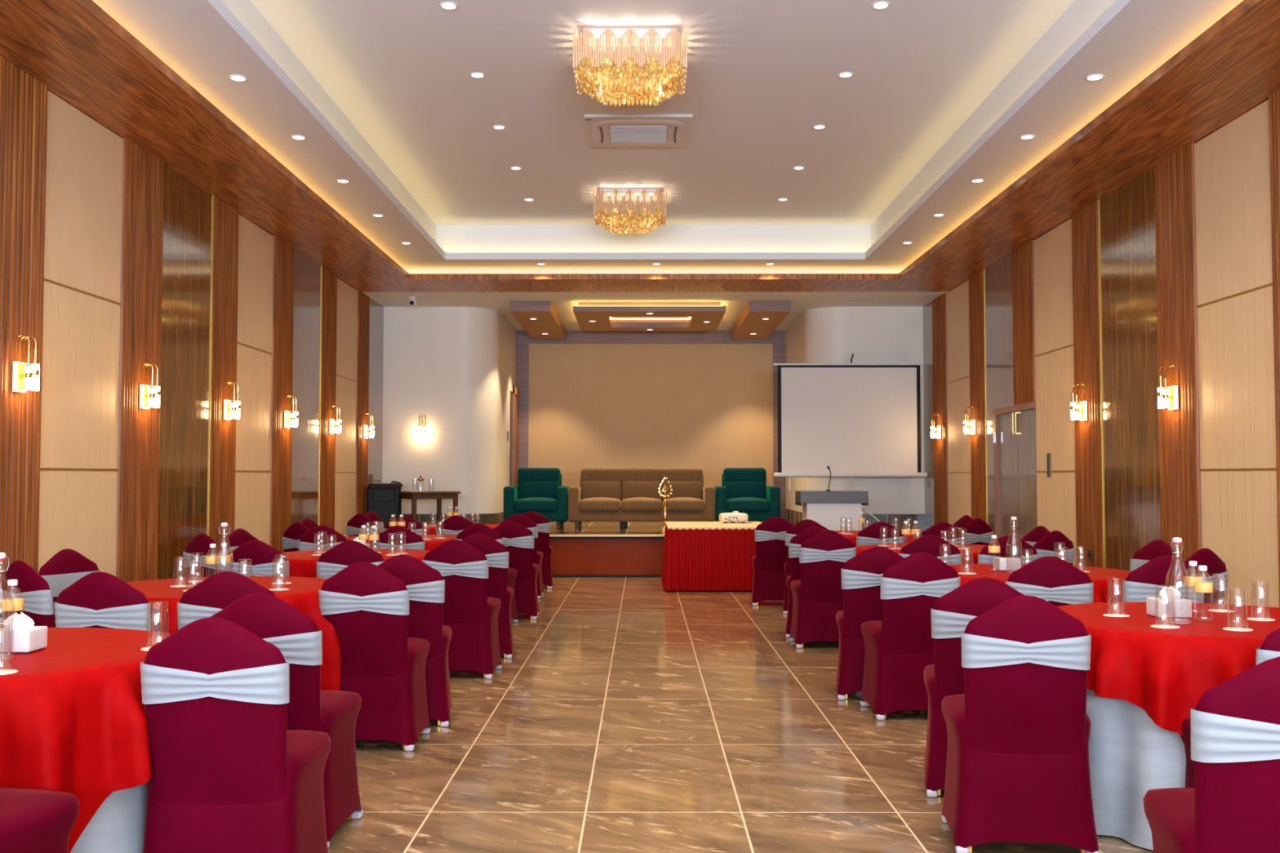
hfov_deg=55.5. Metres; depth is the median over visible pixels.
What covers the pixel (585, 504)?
seat cushion
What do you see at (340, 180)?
recessed light
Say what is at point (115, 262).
wall
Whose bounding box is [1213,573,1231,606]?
tumbler
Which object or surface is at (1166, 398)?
wall sconce
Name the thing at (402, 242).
recessed light
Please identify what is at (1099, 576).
tablecloth
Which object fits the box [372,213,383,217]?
recessed light
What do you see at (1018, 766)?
banquet chair
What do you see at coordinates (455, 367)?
wall
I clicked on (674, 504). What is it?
seat cushion
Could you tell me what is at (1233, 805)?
banquet chair
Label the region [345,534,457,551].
tablecloth
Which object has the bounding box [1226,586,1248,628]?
tumbler
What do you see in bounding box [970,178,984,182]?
recessed light
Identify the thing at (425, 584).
banquet chair
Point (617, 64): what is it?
chandelier
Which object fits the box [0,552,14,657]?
bottle
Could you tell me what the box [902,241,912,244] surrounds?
recessed light
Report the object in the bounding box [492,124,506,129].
recessed light
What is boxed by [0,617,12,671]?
tumbler
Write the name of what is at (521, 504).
seat cushion
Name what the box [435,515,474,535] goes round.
banquet chair
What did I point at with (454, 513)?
water bottle
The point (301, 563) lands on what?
tablecloth
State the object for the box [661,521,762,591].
table
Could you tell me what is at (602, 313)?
ceiling panel
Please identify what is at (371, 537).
water bottle
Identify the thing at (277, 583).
coaster
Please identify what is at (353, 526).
banquet chair
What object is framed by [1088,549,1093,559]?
wall socket
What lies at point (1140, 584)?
banquet chair
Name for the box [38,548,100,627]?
banquet chair
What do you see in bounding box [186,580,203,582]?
coaster
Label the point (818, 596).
banquet chair
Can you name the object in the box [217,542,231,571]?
water bottle
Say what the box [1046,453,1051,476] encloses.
switch panel
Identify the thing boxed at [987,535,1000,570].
water bottle
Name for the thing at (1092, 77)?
recessed light
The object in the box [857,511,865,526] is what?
water bottle
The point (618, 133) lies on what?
grille
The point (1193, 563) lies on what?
water bottle
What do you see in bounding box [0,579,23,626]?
water bottle
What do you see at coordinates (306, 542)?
banquet chair
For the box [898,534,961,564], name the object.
banquet chair
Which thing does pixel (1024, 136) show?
recessed light
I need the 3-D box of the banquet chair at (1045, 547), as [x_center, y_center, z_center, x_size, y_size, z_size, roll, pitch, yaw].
[3.026,1.244,9.349,0.492,0.905,0.513,1,-3,-28]
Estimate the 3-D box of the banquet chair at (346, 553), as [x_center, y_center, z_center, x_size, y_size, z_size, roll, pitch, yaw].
[-1.866,1.188,7.971,0.492,0.905,0.513,0,-2,-5]
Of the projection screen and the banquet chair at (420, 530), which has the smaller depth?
the banquet chair at (420, 530)
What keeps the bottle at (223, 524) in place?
on the tablecloth at (303, 593)
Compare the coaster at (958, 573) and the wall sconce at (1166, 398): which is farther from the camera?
the wall sconce at (1166, 398)
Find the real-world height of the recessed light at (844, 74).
0.010 m
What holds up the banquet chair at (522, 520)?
on the floor
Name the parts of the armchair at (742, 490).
armrest, frame, armrest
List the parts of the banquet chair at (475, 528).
sash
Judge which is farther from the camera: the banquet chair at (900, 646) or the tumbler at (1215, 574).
the banquet chair at (900, 646)
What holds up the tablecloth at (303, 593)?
on the banquet table
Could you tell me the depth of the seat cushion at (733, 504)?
17.57 m
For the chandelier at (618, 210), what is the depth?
13.69 m
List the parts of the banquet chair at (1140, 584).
sash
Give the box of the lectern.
[795,490,868,530]
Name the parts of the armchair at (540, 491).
armrest, frame, leg, armrest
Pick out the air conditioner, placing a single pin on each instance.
(655, 130)
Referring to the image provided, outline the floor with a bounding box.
[328,577,1153,852]
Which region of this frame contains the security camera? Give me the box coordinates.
[408,296,416,306]
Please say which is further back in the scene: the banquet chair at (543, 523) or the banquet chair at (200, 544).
the banquet chair at (543, 523)
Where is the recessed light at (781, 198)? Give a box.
[777,197,787,200]
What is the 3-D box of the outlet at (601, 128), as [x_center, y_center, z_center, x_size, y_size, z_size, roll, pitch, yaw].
[-0.360,-2.739,11.391,0.034,0.023,0.522,0,-2,0]
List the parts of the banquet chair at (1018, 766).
leg, sash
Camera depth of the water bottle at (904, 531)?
9.32 m
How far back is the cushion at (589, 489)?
18.14 m
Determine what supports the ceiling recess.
on the ceiling
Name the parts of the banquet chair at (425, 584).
sash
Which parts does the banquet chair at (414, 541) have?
sash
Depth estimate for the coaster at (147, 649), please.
3.90 m
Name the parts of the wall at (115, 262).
fluted panel, cream panel, cream panel, cream panel, fluted panel, lacquer panel, fluted panel, cream panel, cream panel, cream panel, fluted panel, lacquer panel, fluted panel, cream panel, cream panel, cream panel, fluted panel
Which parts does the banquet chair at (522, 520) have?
sash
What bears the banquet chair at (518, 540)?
on the floor
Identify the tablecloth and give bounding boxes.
[0,627,169,852]
[125,576,340,690]
[282,549,429,577]
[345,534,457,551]
[422,524,498,534]
[834,530,922,546]
[856,543,986,564]
[949,564,1131,603]
[1057,602,1279,736]
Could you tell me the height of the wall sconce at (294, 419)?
0.360 m
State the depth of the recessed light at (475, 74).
9.81 m
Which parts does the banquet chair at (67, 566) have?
sash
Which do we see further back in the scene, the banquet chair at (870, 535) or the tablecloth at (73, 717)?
the banquet chair at (870, 535)
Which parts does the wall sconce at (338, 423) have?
plate, lit frame, lamp shade, lamp shade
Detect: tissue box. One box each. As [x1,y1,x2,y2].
[0,612,47,653]
[353,537,369,547]
[993,557,1021,571]
[1146,586,1191,618]
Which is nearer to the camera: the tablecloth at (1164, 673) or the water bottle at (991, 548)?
the tablecloth at (1164, 673)
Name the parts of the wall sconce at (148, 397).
plate, lit frame, curved rod, curved rod, curved rod, gold stem, lamp shade, gold stem, lamp shade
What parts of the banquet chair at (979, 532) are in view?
sash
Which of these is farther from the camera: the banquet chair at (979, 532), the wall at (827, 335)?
the wall at (827, 335)
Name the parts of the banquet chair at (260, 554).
sash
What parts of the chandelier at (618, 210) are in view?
ceiling plate, plate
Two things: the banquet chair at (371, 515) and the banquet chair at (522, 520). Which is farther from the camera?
the banquet chair at (371, 515)
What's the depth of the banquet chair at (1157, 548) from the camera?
7.88 m
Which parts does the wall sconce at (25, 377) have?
plate, lit frame, curved rod, curved rod, gold stem, lamp shade, curved rod, lamp shade, gold stem, lamp shade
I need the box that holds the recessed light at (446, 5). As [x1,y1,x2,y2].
[440,1,457,9]
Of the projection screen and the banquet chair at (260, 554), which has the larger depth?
the projection screen
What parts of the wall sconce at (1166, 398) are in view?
gold stem, lamp shade, gold stem, lamp shade, curved rod, curved rod, curved rod, lit frame, plate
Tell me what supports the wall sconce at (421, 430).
attached to the wall at (455, 367)
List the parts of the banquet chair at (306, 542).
sash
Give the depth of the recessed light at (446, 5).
8.37 m
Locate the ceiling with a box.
[0,0,1279,331]
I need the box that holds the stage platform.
[341,519,928,577]
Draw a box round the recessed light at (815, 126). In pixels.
[813,124,826,128]
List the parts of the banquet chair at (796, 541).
sash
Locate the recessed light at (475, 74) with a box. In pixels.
[469,71,484,78]
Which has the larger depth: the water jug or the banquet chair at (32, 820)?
the water jug
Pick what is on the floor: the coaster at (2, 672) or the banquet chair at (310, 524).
the banquet chair at (310, 524)
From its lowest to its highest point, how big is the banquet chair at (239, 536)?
0.905 m
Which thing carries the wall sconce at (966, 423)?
attached to the wall at (1178, 265)
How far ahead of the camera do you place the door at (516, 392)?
20.99 m
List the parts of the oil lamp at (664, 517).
frame, stem, lamp shade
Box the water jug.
[417,475,423,485]
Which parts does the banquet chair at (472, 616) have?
sash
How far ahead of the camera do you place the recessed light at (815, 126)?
11.28 m
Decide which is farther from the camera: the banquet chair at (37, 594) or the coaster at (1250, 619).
the banquet chair at (37, 594)
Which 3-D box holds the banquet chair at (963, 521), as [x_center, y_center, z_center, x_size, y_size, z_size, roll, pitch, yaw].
[3.226,1.379,12.694,0.513,0.905,0.492,1,-3,-22]
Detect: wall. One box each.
[0,55,369,582]
[382,306,515,514]
[515,330,786,519]
[785,306,924,514]
[932,88,1279,608]
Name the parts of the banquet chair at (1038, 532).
sash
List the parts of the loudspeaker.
handle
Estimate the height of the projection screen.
2.573 m
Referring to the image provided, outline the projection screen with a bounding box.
[773,353,927,521]
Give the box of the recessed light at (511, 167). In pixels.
[510,166,521,169]
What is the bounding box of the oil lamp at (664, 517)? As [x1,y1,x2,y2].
[657,477,671,533]
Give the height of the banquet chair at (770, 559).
0.905 m
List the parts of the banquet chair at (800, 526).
sash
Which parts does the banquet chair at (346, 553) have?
sash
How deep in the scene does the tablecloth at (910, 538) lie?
11.33 m
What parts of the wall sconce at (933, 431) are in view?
lamp shade, lit frame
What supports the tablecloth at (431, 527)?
on the banquet table
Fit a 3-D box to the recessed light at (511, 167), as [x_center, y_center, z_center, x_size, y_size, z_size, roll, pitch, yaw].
[-1.305,-2.719,12.794,0.124,0.010,0.124,0,-2,0]
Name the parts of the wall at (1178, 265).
fluted panel, cream panel, cream panel, cream panel, fluted panel, lacquer panel, lacquer panel, fluted panel, cream panel, cream panel, cream panel, fluted panel, lacquer panel, fluted panel, cream panel, cream panel, cream panel, fluted panel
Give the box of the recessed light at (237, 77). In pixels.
[228,74,247,81]
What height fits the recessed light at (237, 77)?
0.010 m
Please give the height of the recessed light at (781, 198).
0.010 m
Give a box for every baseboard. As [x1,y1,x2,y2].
[401,511,503,524]
[785,508,924,526]
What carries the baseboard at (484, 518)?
attached to the wall at (455, 367)
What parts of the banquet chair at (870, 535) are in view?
sash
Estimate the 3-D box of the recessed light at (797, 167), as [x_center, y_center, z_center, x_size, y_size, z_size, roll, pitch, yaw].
[1.670,-2.719,12.786,0.124,0.010,0.124,0,-2,0]
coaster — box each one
[0,669,17,675]
[140,646,151,651]
[169,585,191,586]
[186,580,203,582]
[269,588,288,591]
[271,582,291,584]
[958,573,976,574]
[1102,613,1129,617]
[1150,624,1179,628]
[1208,608,1235,612]
[1222,627,1253,631]
[1246,617,1275,621]
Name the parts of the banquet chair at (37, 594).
sash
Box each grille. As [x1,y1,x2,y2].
[372,506,395,528]
[609,124,666,142]
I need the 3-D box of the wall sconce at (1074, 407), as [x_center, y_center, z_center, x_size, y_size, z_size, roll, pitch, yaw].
[4.208,-0.235,11.688,0.139,0.360,0.137,0,-2,0]
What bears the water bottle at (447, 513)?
on the tablecloth at (431, 527)
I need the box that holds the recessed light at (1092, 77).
[1084,73,1104,80]
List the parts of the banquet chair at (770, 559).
sash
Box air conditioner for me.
[583,113,693,146]
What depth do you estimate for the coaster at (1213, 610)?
5.01 m
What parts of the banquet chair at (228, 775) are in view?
sash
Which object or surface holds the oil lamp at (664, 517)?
on the stage platform
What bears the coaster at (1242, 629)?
on the tablecloth at (1164, 673)
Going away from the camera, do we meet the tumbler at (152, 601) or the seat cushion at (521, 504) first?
the tumbler at (152, 601)
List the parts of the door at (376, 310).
lever handle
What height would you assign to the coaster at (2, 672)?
0.002 m
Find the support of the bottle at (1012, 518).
on the tablecloth at (1099, 576)
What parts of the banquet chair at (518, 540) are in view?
sash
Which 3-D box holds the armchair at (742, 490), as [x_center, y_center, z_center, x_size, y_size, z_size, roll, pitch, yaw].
[1.572,1.052,18.010,0.935,0.885,0.875,0,-2,0]
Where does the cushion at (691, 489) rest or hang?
on the sofa
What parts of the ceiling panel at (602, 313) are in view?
frame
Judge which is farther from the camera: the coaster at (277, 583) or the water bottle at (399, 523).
the water bottle at (399, 523)
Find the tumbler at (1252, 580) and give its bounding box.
[1250,579,1271,616]
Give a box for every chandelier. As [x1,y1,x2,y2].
[573,27,687,106]
[593,188,666,235]
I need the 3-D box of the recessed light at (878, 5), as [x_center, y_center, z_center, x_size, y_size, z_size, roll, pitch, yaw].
[1.658,-2.898,8.370,0.124,0.010,0.124,0,-2,0]
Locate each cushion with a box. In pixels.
[514,497,556,511]
[518,480,559,499]
[578,497,621,511]
[581,480,621,499]
[621,497,662,511]
[622,480,662,500]
[662,480,702,500]
[662,497,704,511]
[724,480,765,499]
[726,497,769,511]
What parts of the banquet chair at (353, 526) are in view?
sash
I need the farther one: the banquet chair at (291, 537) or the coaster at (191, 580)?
the banquet chair at (291, 537)
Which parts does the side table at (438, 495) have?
leg, leg, leg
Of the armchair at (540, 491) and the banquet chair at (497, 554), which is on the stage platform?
the armchair at (540, 491)
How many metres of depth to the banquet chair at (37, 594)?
5.86 m
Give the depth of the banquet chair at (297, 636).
4.29 m
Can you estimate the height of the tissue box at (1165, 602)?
0.123 m
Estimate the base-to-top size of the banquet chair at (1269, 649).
0.905 m
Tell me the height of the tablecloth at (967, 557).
0.528 m
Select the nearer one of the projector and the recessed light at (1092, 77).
the recessed light at (1092, 77)
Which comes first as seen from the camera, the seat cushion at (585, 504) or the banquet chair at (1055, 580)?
the banquet chair at (1055, 580)
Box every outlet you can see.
[599,126,603,142]
[673,126,677,142]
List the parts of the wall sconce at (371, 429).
lit frame, lamp shade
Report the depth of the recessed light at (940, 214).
12.85 m
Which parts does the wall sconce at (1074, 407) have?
gold stem, lamp shade, gold stem, lamp shade, curved rod, curved rod, lit frame, plate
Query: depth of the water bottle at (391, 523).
10.84 m
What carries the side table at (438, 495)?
on the stage platform
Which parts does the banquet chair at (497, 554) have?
sash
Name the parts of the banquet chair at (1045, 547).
sash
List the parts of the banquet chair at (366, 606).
sash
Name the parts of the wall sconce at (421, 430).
lamp shade, lamp shade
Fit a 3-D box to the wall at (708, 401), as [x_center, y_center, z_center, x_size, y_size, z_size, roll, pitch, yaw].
[0.190,-0.011,21.783,4.800,3.420,0.270,0,-2,0]
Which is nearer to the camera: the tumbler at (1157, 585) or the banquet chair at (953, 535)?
the tumbler at (1157, 585)
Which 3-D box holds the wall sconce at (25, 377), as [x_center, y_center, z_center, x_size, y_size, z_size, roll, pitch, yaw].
[-3.855,-0.398,7.663,0.139,0.360,0.137,0,-2,0]
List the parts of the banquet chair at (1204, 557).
sash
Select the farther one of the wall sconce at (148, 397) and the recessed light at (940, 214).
the recessed light at (940, 214)
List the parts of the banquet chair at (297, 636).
sash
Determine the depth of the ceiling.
10.23 m
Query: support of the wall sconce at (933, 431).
attached to the wall at (1178, 265)
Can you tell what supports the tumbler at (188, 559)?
on the coaster
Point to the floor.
(633, 714)
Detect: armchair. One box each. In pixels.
[503,467,569,528]
[714,467,780,521]
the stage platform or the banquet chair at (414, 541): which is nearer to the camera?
the banquet chair at (414, 541)
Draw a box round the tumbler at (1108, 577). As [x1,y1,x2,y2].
[1106,577,1125,615]
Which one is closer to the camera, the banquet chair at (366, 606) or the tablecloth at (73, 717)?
the tablecloth at (73, 717)
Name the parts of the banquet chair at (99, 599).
sash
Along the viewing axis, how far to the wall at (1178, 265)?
10.37 m
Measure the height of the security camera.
0.135 m
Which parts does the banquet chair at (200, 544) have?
sash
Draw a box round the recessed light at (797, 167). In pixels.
[792,165,804,169]
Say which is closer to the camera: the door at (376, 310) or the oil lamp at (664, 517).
the oil lamp at (664, 517)
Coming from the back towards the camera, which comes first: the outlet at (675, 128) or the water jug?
the water jug
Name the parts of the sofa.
armrest, leg, leg, frame, armrest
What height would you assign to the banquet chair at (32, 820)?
0.905 m
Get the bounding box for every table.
[70,783,146,852]
[399,490,461,524]
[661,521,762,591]
[1085,688,1186,850]
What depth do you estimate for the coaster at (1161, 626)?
4.50 m
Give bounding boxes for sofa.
[568,467,715,528]
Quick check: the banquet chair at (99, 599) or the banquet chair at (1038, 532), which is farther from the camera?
the banquet chair at (1038, 532)
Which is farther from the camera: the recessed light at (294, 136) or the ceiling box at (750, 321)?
the ceiling box at (750, 321)
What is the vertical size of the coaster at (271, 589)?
0.002 m
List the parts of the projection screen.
pull handle, tripod leg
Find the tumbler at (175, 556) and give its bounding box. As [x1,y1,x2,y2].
[173,555,187,585]
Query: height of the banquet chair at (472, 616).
0.905 m
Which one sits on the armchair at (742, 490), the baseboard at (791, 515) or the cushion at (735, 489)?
the cushion at (735, 489)
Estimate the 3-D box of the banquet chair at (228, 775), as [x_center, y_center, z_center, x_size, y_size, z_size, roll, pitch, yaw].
[-1.245,1.016,3.753,0.492,0.905,0.513,0,-2,0]
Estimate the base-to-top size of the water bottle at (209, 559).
0.211 m
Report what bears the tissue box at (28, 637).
on the tablecloth at (73, 717)
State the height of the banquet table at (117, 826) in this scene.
0.744 m
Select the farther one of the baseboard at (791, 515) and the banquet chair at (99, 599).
the baseboard at (791, 515)
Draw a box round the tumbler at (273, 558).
[271,558,285,586]
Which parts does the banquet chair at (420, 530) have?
sash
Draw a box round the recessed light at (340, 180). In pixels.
[336,178,350,182]
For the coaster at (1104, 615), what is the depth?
4.84 m
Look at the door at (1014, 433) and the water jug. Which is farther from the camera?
the water jug
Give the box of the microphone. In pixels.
[826,466,831,491]
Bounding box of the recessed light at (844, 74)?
[838,71,853,77]
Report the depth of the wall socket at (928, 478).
18.14 m
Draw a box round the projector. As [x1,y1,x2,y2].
[719,511,751,523]
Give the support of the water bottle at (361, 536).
on the tablecloth at (301, 563)
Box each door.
[368,297,383,484]
[510,386,519,486]
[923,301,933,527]
[992,402,1037,540]
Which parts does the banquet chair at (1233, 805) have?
sash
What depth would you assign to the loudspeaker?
17.13 m
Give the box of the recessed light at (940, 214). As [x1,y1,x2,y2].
[933,213,944,217]
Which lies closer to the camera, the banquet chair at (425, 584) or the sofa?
the banquet chair at (425, 584)
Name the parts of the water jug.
lid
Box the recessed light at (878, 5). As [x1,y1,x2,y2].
[871,1,889,8]
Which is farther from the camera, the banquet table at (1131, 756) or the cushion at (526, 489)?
the cushion at (526, 489)
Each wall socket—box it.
[927,477,929,488]
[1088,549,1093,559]
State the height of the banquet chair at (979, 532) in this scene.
0.905 m
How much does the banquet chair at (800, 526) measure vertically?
0.905 m
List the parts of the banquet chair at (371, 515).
sash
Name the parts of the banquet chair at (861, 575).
sash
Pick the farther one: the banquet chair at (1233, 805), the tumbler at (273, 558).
the tumbler at (273, 558)
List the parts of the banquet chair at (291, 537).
sash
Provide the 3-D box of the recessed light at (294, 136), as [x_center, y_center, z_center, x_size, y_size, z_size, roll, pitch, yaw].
[-2.783,-2.355,9.911,0.124,0.010,0.124,0,-2,0]
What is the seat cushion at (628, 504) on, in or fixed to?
on the sofa
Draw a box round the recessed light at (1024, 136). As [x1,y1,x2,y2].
[1019,133,1035,139]
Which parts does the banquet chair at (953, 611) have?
sash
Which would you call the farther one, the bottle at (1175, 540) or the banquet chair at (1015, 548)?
the banquet chair at (1015, 548)
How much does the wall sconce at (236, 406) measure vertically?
0.360 m
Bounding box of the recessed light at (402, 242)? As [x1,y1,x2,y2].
[400,241,411,244]
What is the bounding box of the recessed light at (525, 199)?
[524,198,533,200]
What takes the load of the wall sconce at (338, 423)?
attached to the wall at (115, 262)
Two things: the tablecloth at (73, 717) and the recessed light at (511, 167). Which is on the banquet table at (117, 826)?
the tablecloth at (73, 717)
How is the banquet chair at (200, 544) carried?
on the floor
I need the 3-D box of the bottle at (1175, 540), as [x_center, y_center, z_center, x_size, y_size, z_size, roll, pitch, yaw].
[2.050,0.585,4.635,0.089,0.323,0.089,1,-2,-17]
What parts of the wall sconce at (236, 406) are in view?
lit frame, plate, curved rod, curved rod, curved rod, gold stem, lamp shade, gold stem, lamp shade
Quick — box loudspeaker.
[366,480,403,528]
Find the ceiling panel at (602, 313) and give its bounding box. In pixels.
[573,302,725,330]
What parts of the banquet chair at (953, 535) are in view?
sash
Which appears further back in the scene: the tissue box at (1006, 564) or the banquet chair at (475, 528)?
the banquet chair at (475, 528)
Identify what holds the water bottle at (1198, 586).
on the tablecloth at (1164, 673)
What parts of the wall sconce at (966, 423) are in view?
lamp shade, lamp shade, curved rod, lit frame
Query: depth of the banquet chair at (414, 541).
10.05 m
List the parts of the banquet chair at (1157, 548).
sash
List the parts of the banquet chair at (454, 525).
sash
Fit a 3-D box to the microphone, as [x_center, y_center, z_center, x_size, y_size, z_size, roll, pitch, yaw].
[2.310,0.637,14.930,0.060,0.309,0.060,2,-3,-39]
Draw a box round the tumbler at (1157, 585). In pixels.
[1154,585,1175,625]
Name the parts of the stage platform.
shadow trim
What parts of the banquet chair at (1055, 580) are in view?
sash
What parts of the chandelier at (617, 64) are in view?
ceiling plate, plate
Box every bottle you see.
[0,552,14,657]
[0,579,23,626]
[205,543,219,574]
[214,522,233,572]
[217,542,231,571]
[358,524,368,539]
[368,525,378,548]
[389,515,396,526]
[397,515,405,526]
[446,506,453,515]
[453,506,459,515]
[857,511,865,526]
[901,520,911,534]
[911,520,919,534]
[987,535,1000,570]
[1005,516,1022,573]
[1164,537,1191,623]
[1184,560,1203,613]
[1193,565,1213,621]
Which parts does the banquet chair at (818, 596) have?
sash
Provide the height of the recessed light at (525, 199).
0.010 m
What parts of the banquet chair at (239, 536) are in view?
sash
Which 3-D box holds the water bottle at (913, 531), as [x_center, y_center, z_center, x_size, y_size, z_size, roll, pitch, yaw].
[2.121,0.833,9.348,0.068,0.211,0.068,0,-2,0]
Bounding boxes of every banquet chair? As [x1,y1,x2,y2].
[0,560,54,627]
[0,786,79,852]
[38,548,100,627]
[53,571,151,631]
[140,617,331,852]
[177,571,275,630]
[182,533,226,577]
[210,592,363,848]
[222,528,257,555]
[223,539,288,576]
[281,521,310,551]
[297,524,346,551]
[300,518,318,529]
[316,540,384,578]
[319,561,430,751]
[346,513,377,537]
[364,511,383,534]
[372,525,424,550]
[377,555,452,727]
[383,515,425,534]
[422,539,502,679]
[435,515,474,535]
[455,523,518,622]
[462,533,513,658]
[493,520,539,619]
[499,514,543,599]
[522,511,552,588]
[751,516,793,605]
[782,519,827,613]
[785,526,824,637]
[790,529,856,648]
[835,546,904,700]
[856,521,904,546]
[860,551,960,719]
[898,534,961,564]
[918,521,965,544]
[923,577,1025,797]
[941,595,1098,852]
[952,515,973,530]
[960,518,993,545]
[977,534,1039,564]
[1005,555,1093,606]
[1022,525,1049,546]
[1033,530,1075,564]
[1123,555,1204,603]
[1129,539,1181,571]
[1142,656,1279,852]
[1179,627,1279,788]
[1184,547,1228,604]
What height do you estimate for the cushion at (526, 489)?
0.320 m
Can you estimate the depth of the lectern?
14.69 m
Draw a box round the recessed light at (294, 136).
[290,134,306,139]
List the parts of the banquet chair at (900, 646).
sash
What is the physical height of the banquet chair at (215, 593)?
0.905 m
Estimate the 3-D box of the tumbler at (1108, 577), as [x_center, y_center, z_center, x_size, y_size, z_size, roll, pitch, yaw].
[1.903,0.679,4.861,0.071,0.150,0.071,0,-2,-8]
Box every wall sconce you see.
[12,333,39,392]
[139,362,159,408]
[223,381,240,420]
[284,395,298,427]
[328,404,341,434]
[363,413,374,438]
[417,414,426,438]
[930,413,941,439]
[963,406,975,435]
[1070,382,1087,421]
[1157,364,1178,409]
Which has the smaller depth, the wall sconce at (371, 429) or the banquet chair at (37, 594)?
the banquet chair at (37, 594)
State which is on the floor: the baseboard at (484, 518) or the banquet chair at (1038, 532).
the banquet chair at (1038, 532)
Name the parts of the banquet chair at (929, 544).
sash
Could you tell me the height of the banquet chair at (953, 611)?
0.905 m
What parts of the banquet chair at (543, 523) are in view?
sash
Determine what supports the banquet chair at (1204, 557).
on the floor
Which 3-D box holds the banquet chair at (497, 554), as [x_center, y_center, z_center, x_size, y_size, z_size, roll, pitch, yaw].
[-1.178,1.227,8.949,0.492,0.905,0.513,0,-2,-5]
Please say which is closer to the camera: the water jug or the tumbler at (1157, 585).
the tumbler at (1157, 585)
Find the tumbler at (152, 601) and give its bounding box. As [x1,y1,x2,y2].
[145,600,168,648]
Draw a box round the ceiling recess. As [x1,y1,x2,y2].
[210,0,1126,257]
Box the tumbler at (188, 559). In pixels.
[185,559,199,590]
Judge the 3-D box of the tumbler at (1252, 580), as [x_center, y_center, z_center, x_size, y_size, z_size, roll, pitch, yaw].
[2.413,0.674,4.730,0.071,0.150,0.071,0,-2,-10]
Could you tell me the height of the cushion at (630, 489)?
0.320 m
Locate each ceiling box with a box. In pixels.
[509,301,566,339]
[731,301,791,339]
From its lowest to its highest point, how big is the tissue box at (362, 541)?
0.123 m
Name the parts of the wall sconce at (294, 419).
plate, lit frame, curved rod, curved rod, lamp shade, gold stem, gold stem, lamp shade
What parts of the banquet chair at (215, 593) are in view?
sash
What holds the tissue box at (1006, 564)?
on the tablecloth at (1099, 576)
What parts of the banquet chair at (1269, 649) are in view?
sash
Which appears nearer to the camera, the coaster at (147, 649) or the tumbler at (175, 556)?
the coaster at (147, 649)
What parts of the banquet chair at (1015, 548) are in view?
sash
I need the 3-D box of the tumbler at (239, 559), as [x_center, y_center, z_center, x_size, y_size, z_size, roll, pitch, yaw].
[-1.924,0.722,5.921,0.071,0.150,0.071,1,-2,-21]
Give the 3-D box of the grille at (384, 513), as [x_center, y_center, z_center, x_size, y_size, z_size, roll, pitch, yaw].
[-3.612,1.279,17.124,0.320,0.320,0.017,0,-2,-8]
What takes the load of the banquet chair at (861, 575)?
on the floor
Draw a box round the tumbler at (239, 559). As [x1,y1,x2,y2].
[237,559,252,573]
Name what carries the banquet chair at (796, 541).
on the floor
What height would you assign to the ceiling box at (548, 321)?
0.154 m

